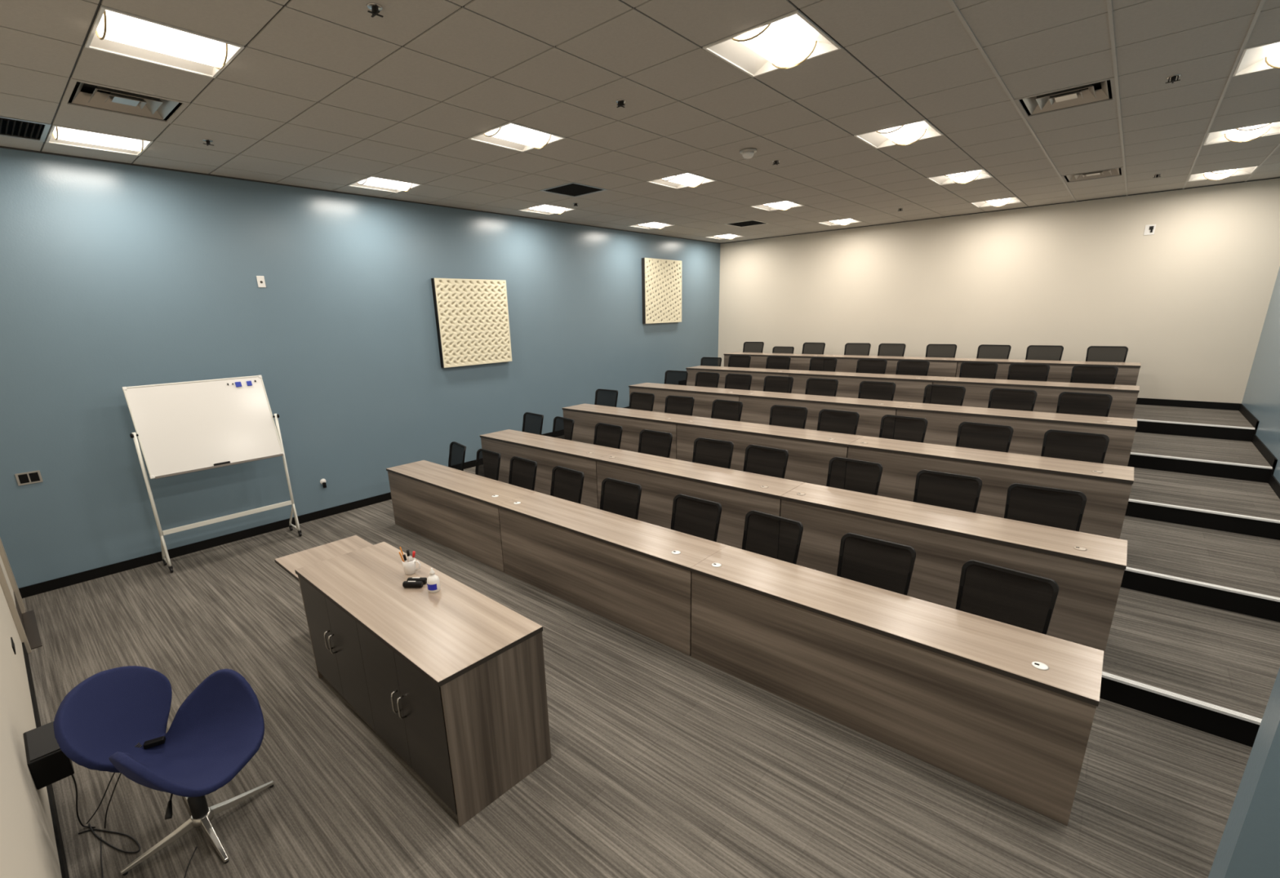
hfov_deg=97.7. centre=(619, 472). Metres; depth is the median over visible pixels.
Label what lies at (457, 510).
desk
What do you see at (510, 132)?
diffuser
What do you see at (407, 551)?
marker
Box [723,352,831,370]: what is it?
desk
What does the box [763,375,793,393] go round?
chair
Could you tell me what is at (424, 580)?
eraser
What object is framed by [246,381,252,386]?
magnet
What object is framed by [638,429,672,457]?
chair
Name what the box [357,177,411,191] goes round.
diffuser
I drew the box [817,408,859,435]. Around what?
chair
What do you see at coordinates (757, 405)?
desk
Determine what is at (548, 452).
desk
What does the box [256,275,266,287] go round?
wall plate
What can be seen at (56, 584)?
baseboard
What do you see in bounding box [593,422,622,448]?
chair
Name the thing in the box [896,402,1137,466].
desk
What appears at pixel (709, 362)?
chair
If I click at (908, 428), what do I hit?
chair
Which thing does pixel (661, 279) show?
wall panel
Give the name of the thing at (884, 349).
chair
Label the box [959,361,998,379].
chair
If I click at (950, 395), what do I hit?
chair
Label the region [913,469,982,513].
chair
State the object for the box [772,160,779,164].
sprinkler
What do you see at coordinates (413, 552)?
marker
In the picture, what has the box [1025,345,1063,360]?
chair
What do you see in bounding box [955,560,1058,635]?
chair
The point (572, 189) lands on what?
ceiling vent
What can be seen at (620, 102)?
sprinkler
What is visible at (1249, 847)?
wall
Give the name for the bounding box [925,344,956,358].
chair
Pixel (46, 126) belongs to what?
ceiling vent
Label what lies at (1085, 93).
ceiling vent
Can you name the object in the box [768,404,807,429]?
chair
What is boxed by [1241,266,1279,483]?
wall
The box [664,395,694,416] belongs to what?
chair
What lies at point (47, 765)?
wall box
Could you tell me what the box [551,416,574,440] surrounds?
chair
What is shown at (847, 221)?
diffuser
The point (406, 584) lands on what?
eraser
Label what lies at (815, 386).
chair
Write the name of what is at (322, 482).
charger
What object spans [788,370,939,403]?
desk
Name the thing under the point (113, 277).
wall
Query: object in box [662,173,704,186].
diffuser
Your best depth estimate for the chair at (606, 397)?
9.48 m
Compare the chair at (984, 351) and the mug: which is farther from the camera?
the chair at (984, 351)
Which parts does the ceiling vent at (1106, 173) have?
plate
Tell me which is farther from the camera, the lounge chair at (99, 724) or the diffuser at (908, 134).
the diffuser at (908, 134)
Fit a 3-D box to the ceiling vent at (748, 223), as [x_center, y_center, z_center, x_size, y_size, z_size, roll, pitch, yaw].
[2.411,-4.783,10.588,0.627,0.133,0.642,12,21,40]
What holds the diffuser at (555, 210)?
attached to the ceiling light at (546, 209)
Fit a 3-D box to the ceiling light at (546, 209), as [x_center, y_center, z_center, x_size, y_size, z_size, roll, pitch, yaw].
[-1.121,-4.089,8.622,0.623,0.133,0.638,12,21,40]
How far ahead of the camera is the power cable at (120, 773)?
2.85 m
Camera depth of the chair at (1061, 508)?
4.40 m
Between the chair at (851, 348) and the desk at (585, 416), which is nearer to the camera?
the desk at (585, 416)
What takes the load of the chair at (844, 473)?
on the floor
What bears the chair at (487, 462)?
on the floor
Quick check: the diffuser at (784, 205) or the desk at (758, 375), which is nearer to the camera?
the diffuser at (784, 205)
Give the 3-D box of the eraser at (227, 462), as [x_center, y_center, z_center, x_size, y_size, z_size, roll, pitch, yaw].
[-4.357,-0.091,6.129,0.042,0.042,0.150,12,21,40]
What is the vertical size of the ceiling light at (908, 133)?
0.133 m
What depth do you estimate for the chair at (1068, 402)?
6.65 m
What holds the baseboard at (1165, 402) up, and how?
attached to the wall at (1188, 300)
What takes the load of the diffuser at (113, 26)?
attached to the ceiling light at (113, 31)
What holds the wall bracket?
attached to the wall at (1188, 300)
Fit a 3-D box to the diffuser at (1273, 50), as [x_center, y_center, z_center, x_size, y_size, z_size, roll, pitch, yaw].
[4.582,-2.853,3.729,0.310,0.098,0.548,12,21,40]
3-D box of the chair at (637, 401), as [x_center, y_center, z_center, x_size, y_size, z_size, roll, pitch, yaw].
[0.218,-0.750,8.893,0.568,0.970,0.576,13,21,41]
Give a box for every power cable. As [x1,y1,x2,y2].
[71,774,95,828]
[78,823,140,853]
[85,773,115,824]
[100,837,103,877]
[104,773,121,829]
[184,847,196,877]
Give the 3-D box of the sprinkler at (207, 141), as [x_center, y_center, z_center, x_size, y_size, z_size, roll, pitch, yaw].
[-3.658,-2.934,4.970,0.080,0.034,0.080,12,21,40]
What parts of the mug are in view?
handle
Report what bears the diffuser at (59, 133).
attached to the ceiling light at (58, 135)
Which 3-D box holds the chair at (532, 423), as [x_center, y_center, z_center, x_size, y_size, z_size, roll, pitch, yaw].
[-1.447,-0.359,8.320,0.576,0.970,0.568,-15,21,-40]
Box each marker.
[402,554,407,562]
[406,550,410,562]
[412,551,415,560]
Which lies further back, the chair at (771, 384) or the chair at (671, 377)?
the chair at (671, 377)
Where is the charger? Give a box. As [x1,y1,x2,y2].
[320,479,326,488]
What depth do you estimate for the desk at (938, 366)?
10.24 m
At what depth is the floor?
3.28 m
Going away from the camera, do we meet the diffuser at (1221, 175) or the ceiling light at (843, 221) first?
the diffuser at (1221, 175)
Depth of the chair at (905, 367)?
9.36 m
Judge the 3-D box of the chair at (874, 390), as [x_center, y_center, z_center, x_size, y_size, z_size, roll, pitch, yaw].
[3.613,-0.798,8.085,0.568,0.970,0.576,12,21,40]
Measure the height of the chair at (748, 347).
0.970 m
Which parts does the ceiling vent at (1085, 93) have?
plate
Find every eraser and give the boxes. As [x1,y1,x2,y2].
[213,461,230,466]
[402,581,423,587]
[406,577,426,584]
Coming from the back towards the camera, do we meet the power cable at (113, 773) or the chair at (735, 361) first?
the chair at (735, 361)
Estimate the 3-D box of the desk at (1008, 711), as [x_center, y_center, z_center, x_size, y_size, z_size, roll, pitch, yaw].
[1.558,1.181,3.628,2.293,0.753,0.524,12,21,40]
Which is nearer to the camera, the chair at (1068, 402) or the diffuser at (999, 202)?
the chair at (1068, 402)
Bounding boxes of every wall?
[0,119,719,588]
[0,584,62,877]
[718,177,1279,404]
[1208,667,1279,877]
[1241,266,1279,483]
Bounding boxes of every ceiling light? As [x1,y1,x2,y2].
[45,124,153,155]
[84,4,244,78]
[346,175,422,192]
[467,121,565,151]
[517,204,576,214]
[627,221,675,229]
[646,171,716,189]
[702,9,841,77]
[704,233,744,239]
[750,200,804,211]
[817,217,862,226]
[853,119,943,148]
[927,168,993,185]
[969,196,1022,207]
[1186,164,1259,182]
[1202,120,1279,145]
[1231,40,1279,76]
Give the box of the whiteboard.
[121,375,302,573]
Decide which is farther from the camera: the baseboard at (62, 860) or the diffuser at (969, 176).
the diffuser at (969, 176)
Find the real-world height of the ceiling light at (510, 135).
0.133 m
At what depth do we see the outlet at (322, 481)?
7.48 m
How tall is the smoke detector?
0.075 m
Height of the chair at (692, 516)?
0.970 m
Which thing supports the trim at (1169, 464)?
attached to the floor
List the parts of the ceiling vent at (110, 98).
plate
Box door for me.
[0,537,42,653]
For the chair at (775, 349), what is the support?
on the floor
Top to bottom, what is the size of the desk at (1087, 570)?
0.753 m
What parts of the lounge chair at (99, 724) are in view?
leg, tilt lever, leg, leg, leg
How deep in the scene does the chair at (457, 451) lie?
7.36 m
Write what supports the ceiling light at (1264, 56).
attached to the ceiling
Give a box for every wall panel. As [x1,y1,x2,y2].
[431,278,511,368]
[641,257,681,324]
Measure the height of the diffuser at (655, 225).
0.098 m
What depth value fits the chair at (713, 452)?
6.37 m
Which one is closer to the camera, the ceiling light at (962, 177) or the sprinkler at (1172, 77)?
the sprinkler at (1172, 77)
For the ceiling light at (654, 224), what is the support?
attached to the ceiling
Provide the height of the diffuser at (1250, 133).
0.098 m
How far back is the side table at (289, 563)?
4.51 m
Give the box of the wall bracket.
[1143,224,1155,235]
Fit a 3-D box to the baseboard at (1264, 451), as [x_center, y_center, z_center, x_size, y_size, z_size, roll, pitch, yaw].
[5.203,0.848,4.031,0.012,0.980,12.831,12,21,40]
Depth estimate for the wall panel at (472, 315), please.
8.71 m
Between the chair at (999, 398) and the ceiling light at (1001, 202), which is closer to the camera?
the chair at (999, 398)
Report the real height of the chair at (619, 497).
0.970 m
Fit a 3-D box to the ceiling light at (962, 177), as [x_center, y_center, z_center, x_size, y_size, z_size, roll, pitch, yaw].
[4.403,-3.846,7.220,0.623,0.133,0.638,12,21,40]
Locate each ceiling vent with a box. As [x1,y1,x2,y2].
[0,115,51,142]
[60,77,190,124]
[539,182,608,197]
[723,219,769,227]
[1013,76,1116,118]
[1061,166,1124,183]
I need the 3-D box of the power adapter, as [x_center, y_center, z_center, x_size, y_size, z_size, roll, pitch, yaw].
[-2.420,1.388,2.851,0.161,0.039,0.043,-10,18,-27]
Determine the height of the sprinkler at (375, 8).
0.034 m
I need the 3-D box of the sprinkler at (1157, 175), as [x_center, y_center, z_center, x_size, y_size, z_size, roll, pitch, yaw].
[7.121,-3.928,7.404,0.080,0.034,0.080,12,21,40]
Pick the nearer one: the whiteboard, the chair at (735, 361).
the whiteboard
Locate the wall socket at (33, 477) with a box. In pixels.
[14,470,43,485]
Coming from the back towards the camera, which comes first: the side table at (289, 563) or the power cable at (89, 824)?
the side table at (289, 563)
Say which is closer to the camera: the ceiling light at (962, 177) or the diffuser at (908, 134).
the diffuser at (908, 134)
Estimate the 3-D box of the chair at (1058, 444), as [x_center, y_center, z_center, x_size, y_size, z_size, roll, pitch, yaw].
[4.294,0.129,5.394,0.568,0.970,0.576,13,21,41]
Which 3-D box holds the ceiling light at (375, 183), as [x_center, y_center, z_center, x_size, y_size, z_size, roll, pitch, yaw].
[-2.843,-3.513,6.761,0.623,0.133,0.638,12,21,40]
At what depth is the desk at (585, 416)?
8.37 m
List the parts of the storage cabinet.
panel, cabinet door, door handle, door handle, cabinet door, cabinet door, door handle, door handle, cabinet door, panel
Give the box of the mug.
[401,557,420,574]
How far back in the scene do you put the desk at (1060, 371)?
8.69 m
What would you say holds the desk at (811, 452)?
on the floor
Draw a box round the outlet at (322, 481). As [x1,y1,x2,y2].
[320,479,325,484]
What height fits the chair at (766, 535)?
0.970 m
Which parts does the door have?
kick plate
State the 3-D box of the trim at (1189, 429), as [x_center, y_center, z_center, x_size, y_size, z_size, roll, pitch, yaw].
[4.892,-1.240,10.316,9.228,0.181,0.047,12,21,40]
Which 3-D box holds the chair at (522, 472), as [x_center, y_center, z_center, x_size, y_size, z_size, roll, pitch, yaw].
[-1.256,0.368,6.382,0.576,0.970,0.568,-16,22,-42]
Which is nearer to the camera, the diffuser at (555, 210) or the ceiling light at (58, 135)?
the ceiling light at (58, 135)
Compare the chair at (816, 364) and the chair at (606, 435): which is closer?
the chair at (606, 435)
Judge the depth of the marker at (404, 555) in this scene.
3.74 m
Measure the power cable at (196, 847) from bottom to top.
0.005 m
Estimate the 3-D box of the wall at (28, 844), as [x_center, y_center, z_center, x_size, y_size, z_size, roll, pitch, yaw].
[-2.591,-0.018,1.905,9.230,4.627,0.150,12,21,40]
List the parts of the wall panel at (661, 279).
edge frame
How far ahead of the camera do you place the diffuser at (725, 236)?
12.28 m
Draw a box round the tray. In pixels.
[154,453,283,479]
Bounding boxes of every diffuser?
[53,126,142,151]
[97,9,226,66]
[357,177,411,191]
[484,123,550,147]
[528,204,565,213]
[638,222,666,228]
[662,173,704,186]
[714,234,736,239]
[733,17,815,66]
[764,200,794,209]
[829,218,853,225]
[878,122,924,144]
[946,170,978,182]
[985,198,1010,206]
[1204,168,1237,179]
[1226,123,1272,141]
[1266,42,1279,66]
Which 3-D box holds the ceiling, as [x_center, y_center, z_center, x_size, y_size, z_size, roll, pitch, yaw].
[1.649,-3.542,5.959,9.530,0.332,13.131,12,21,40]
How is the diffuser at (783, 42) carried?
attached to the ceiling light at (789, 39)
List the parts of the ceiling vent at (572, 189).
grille blade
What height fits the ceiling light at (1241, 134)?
0.133 m
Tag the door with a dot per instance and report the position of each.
(32, 640)
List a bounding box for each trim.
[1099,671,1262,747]
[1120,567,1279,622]
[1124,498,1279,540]
[1127,452,1272,483]
[1135,418,1254,441]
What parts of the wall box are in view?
box lid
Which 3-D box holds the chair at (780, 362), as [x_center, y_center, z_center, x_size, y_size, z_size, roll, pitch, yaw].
[2.950,-1.741,10.834,0.568,0.970,0.576,13,21,41]
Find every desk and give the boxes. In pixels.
[386,460,536,573]
[480,429,624,509]
[497,492,727,656]
[561,404,697,459]
[595,450,804,549]
[628,382,752,417]
[675,417,863,486]
[685,365,798,391]
[690,545,1103,826]
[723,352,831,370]
[738,391,906,437]
[780,482,1127,655]
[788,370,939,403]
[824,355,963,377]
[847,435,1133,538]
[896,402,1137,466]
[933,377,1139,418]
[955,358,1140,386]
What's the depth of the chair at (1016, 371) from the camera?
8.34 m
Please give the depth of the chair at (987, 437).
5.95 m
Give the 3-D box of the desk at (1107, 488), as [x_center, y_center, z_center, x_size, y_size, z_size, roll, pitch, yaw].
[3.569,0.179,5.678,2.346,0.753,0.524,12,21,40]
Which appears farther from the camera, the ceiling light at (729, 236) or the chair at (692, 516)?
the ceiling light at (729, 236)
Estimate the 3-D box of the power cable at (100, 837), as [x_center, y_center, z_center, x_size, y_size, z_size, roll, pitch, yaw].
[-2.559,1.933,2.762,0.008,0.005,0.396,-16,21,-41]
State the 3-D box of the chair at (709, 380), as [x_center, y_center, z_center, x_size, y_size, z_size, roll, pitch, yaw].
[1.427,-1.269,9.961,0.568,0.970,0.576,13,22,42]
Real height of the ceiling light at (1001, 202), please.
0.133 m
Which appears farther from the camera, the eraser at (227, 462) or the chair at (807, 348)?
the chair at (807, 348)
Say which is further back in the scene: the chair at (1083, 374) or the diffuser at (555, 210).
the diffuser at (555, 210)
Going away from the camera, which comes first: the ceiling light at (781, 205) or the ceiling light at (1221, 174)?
the ceiling light at (1221, 174)
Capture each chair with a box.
[53,666,274,875]
[448,441,466,471]
[475,448,501,480]
[508,456,537,490]
[522,412,543,435]
[550,466,584,503]
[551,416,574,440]
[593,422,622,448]
[594,388,617,407]
[600,477,641,519]
[628,391,654,411]
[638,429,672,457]
[664,370,688,385]
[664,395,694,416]
[671,493,721,542]
[692,437,733,469]
[694,372,719,387]
[700,356,721,366]
[711,399,742,421]
[724,373,751,390]
[728,355,751,368]
[742,342,764,352]
[742,444,788,479]
[742,510,803,564]
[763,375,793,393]
[765,355,791,369]
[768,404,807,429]
[772,346,794,353]
[801,342,825,354]
[804,377,838,396]
[808,357,837,372]
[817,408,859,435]
[826,457,882,495]
[836,533,915,595]
[844,342,871,355]
[856,358,887,373]
[857,381,895,400]
[877,343,906,356]
[879,414,928,443]
[895,360,929,376]
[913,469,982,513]
[922,384,965,406]
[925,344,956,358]
[955,422,1013,453]
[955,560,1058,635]
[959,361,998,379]
[976,344,1011,359]
[987,387,1037,411]
[1004,483,1086,532]
[1007,363,1049,382]
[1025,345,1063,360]
[1040,429,1109,463]
[1056,391,1112,417]
[1070,364,1118,384]
[1085,346,1128,362]
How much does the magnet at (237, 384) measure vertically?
0.056 m
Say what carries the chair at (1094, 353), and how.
on the floor
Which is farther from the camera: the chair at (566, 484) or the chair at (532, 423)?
the chair at (532, 423)
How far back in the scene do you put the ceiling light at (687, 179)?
7.01 m
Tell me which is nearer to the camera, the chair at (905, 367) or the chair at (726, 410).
the chair at (726, 410)
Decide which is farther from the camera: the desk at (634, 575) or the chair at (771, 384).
the chair at (771, 384)
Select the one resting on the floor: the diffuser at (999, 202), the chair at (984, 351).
the chair at (984, 351)
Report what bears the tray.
on the whiteboard
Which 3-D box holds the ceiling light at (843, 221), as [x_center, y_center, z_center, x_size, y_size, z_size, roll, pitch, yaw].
[4.223,-4.833,10.712,0.623,0.133,0.638,12,21,40]
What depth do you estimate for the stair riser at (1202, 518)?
5.51 m
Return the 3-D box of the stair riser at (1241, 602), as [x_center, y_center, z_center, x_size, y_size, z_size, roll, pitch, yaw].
[1.712,0.335,7.006,9.228,0.181,0.047,12,21,40]
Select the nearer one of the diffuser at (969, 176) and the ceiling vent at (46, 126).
the ceiling vent at (46, 126)
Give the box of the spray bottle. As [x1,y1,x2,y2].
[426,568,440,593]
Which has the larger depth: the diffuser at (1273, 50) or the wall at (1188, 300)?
the wall at (1188, 300)
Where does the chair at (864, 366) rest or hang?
on the floor
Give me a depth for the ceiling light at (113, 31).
3.26 m
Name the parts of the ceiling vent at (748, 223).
grille blade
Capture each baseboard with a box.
[18,406,628,598]
[22,642,69,877]
[1136,397,1240,410]
[1238,404,1279,499]
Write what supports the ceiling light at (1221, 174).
attached to the ceiling
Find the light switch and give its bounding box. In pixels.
[10,637,16,654]
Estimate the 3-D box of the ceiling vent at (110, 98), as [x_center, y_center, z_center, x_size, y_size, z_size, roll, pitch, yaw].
[-3.615,-2.764,4.075,0.627,0.133,0.642,12,21,40]
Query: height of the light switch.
0.060 m
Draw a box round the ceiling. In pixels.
[0,0,1279,244]
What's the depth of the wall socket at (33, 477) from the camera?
5.43 m
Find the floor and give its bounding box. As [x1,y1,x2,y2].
[22,404,1279,877]
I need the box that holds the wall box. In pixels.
[22,721,74,790]
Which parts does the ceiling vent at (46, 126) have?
grille blade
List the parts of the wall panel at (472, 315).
edge frame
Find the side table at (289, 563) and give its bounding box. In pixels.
[274,535,373,582]
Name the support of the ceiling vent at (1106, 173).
in the ceiling
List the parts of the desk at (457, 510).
panel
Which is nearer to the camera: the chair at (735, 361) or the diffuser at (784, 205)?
the diffuser at (784, 205)
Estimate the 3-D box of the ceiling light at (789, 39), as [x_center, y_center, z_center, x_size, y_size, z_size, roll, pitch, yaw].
[0.959,-2.693,3.498,0.623,0.133,0.638,12,21,40]
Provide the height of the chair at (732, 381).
0.970 m
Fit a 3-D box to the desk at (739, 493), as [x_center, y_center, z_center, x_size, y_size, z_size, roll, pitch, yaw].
[0.766,0.325,6.081,2.317,0.753,0.524,12,21,40]
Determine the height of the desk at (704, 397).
0.753 m
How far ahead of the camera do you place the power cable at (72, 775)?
2.91 m
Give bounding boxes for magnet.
[235,382,241,386]
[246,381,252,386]
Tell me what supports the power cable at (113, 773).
on the floor
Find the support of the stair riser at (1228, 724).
attached to the floor
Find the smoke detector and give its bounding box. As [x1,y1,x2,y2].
[739,147,756,159]
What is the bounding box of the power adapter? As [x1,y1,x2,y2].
[134,736,165,749]
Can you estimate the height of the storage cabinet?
0.884 m
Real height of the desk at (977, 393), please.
0.753 m
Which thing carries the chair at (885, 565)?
on the floor
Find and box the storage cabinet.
[294,542,551,826]
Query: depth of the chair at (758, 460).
5.95 m
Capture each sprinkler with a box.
[202,138,213,146]
[366,2,383,17]
[615,99,626,107]
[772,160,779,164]
[1153,173,1161,177]
[1165,74,1181,83]

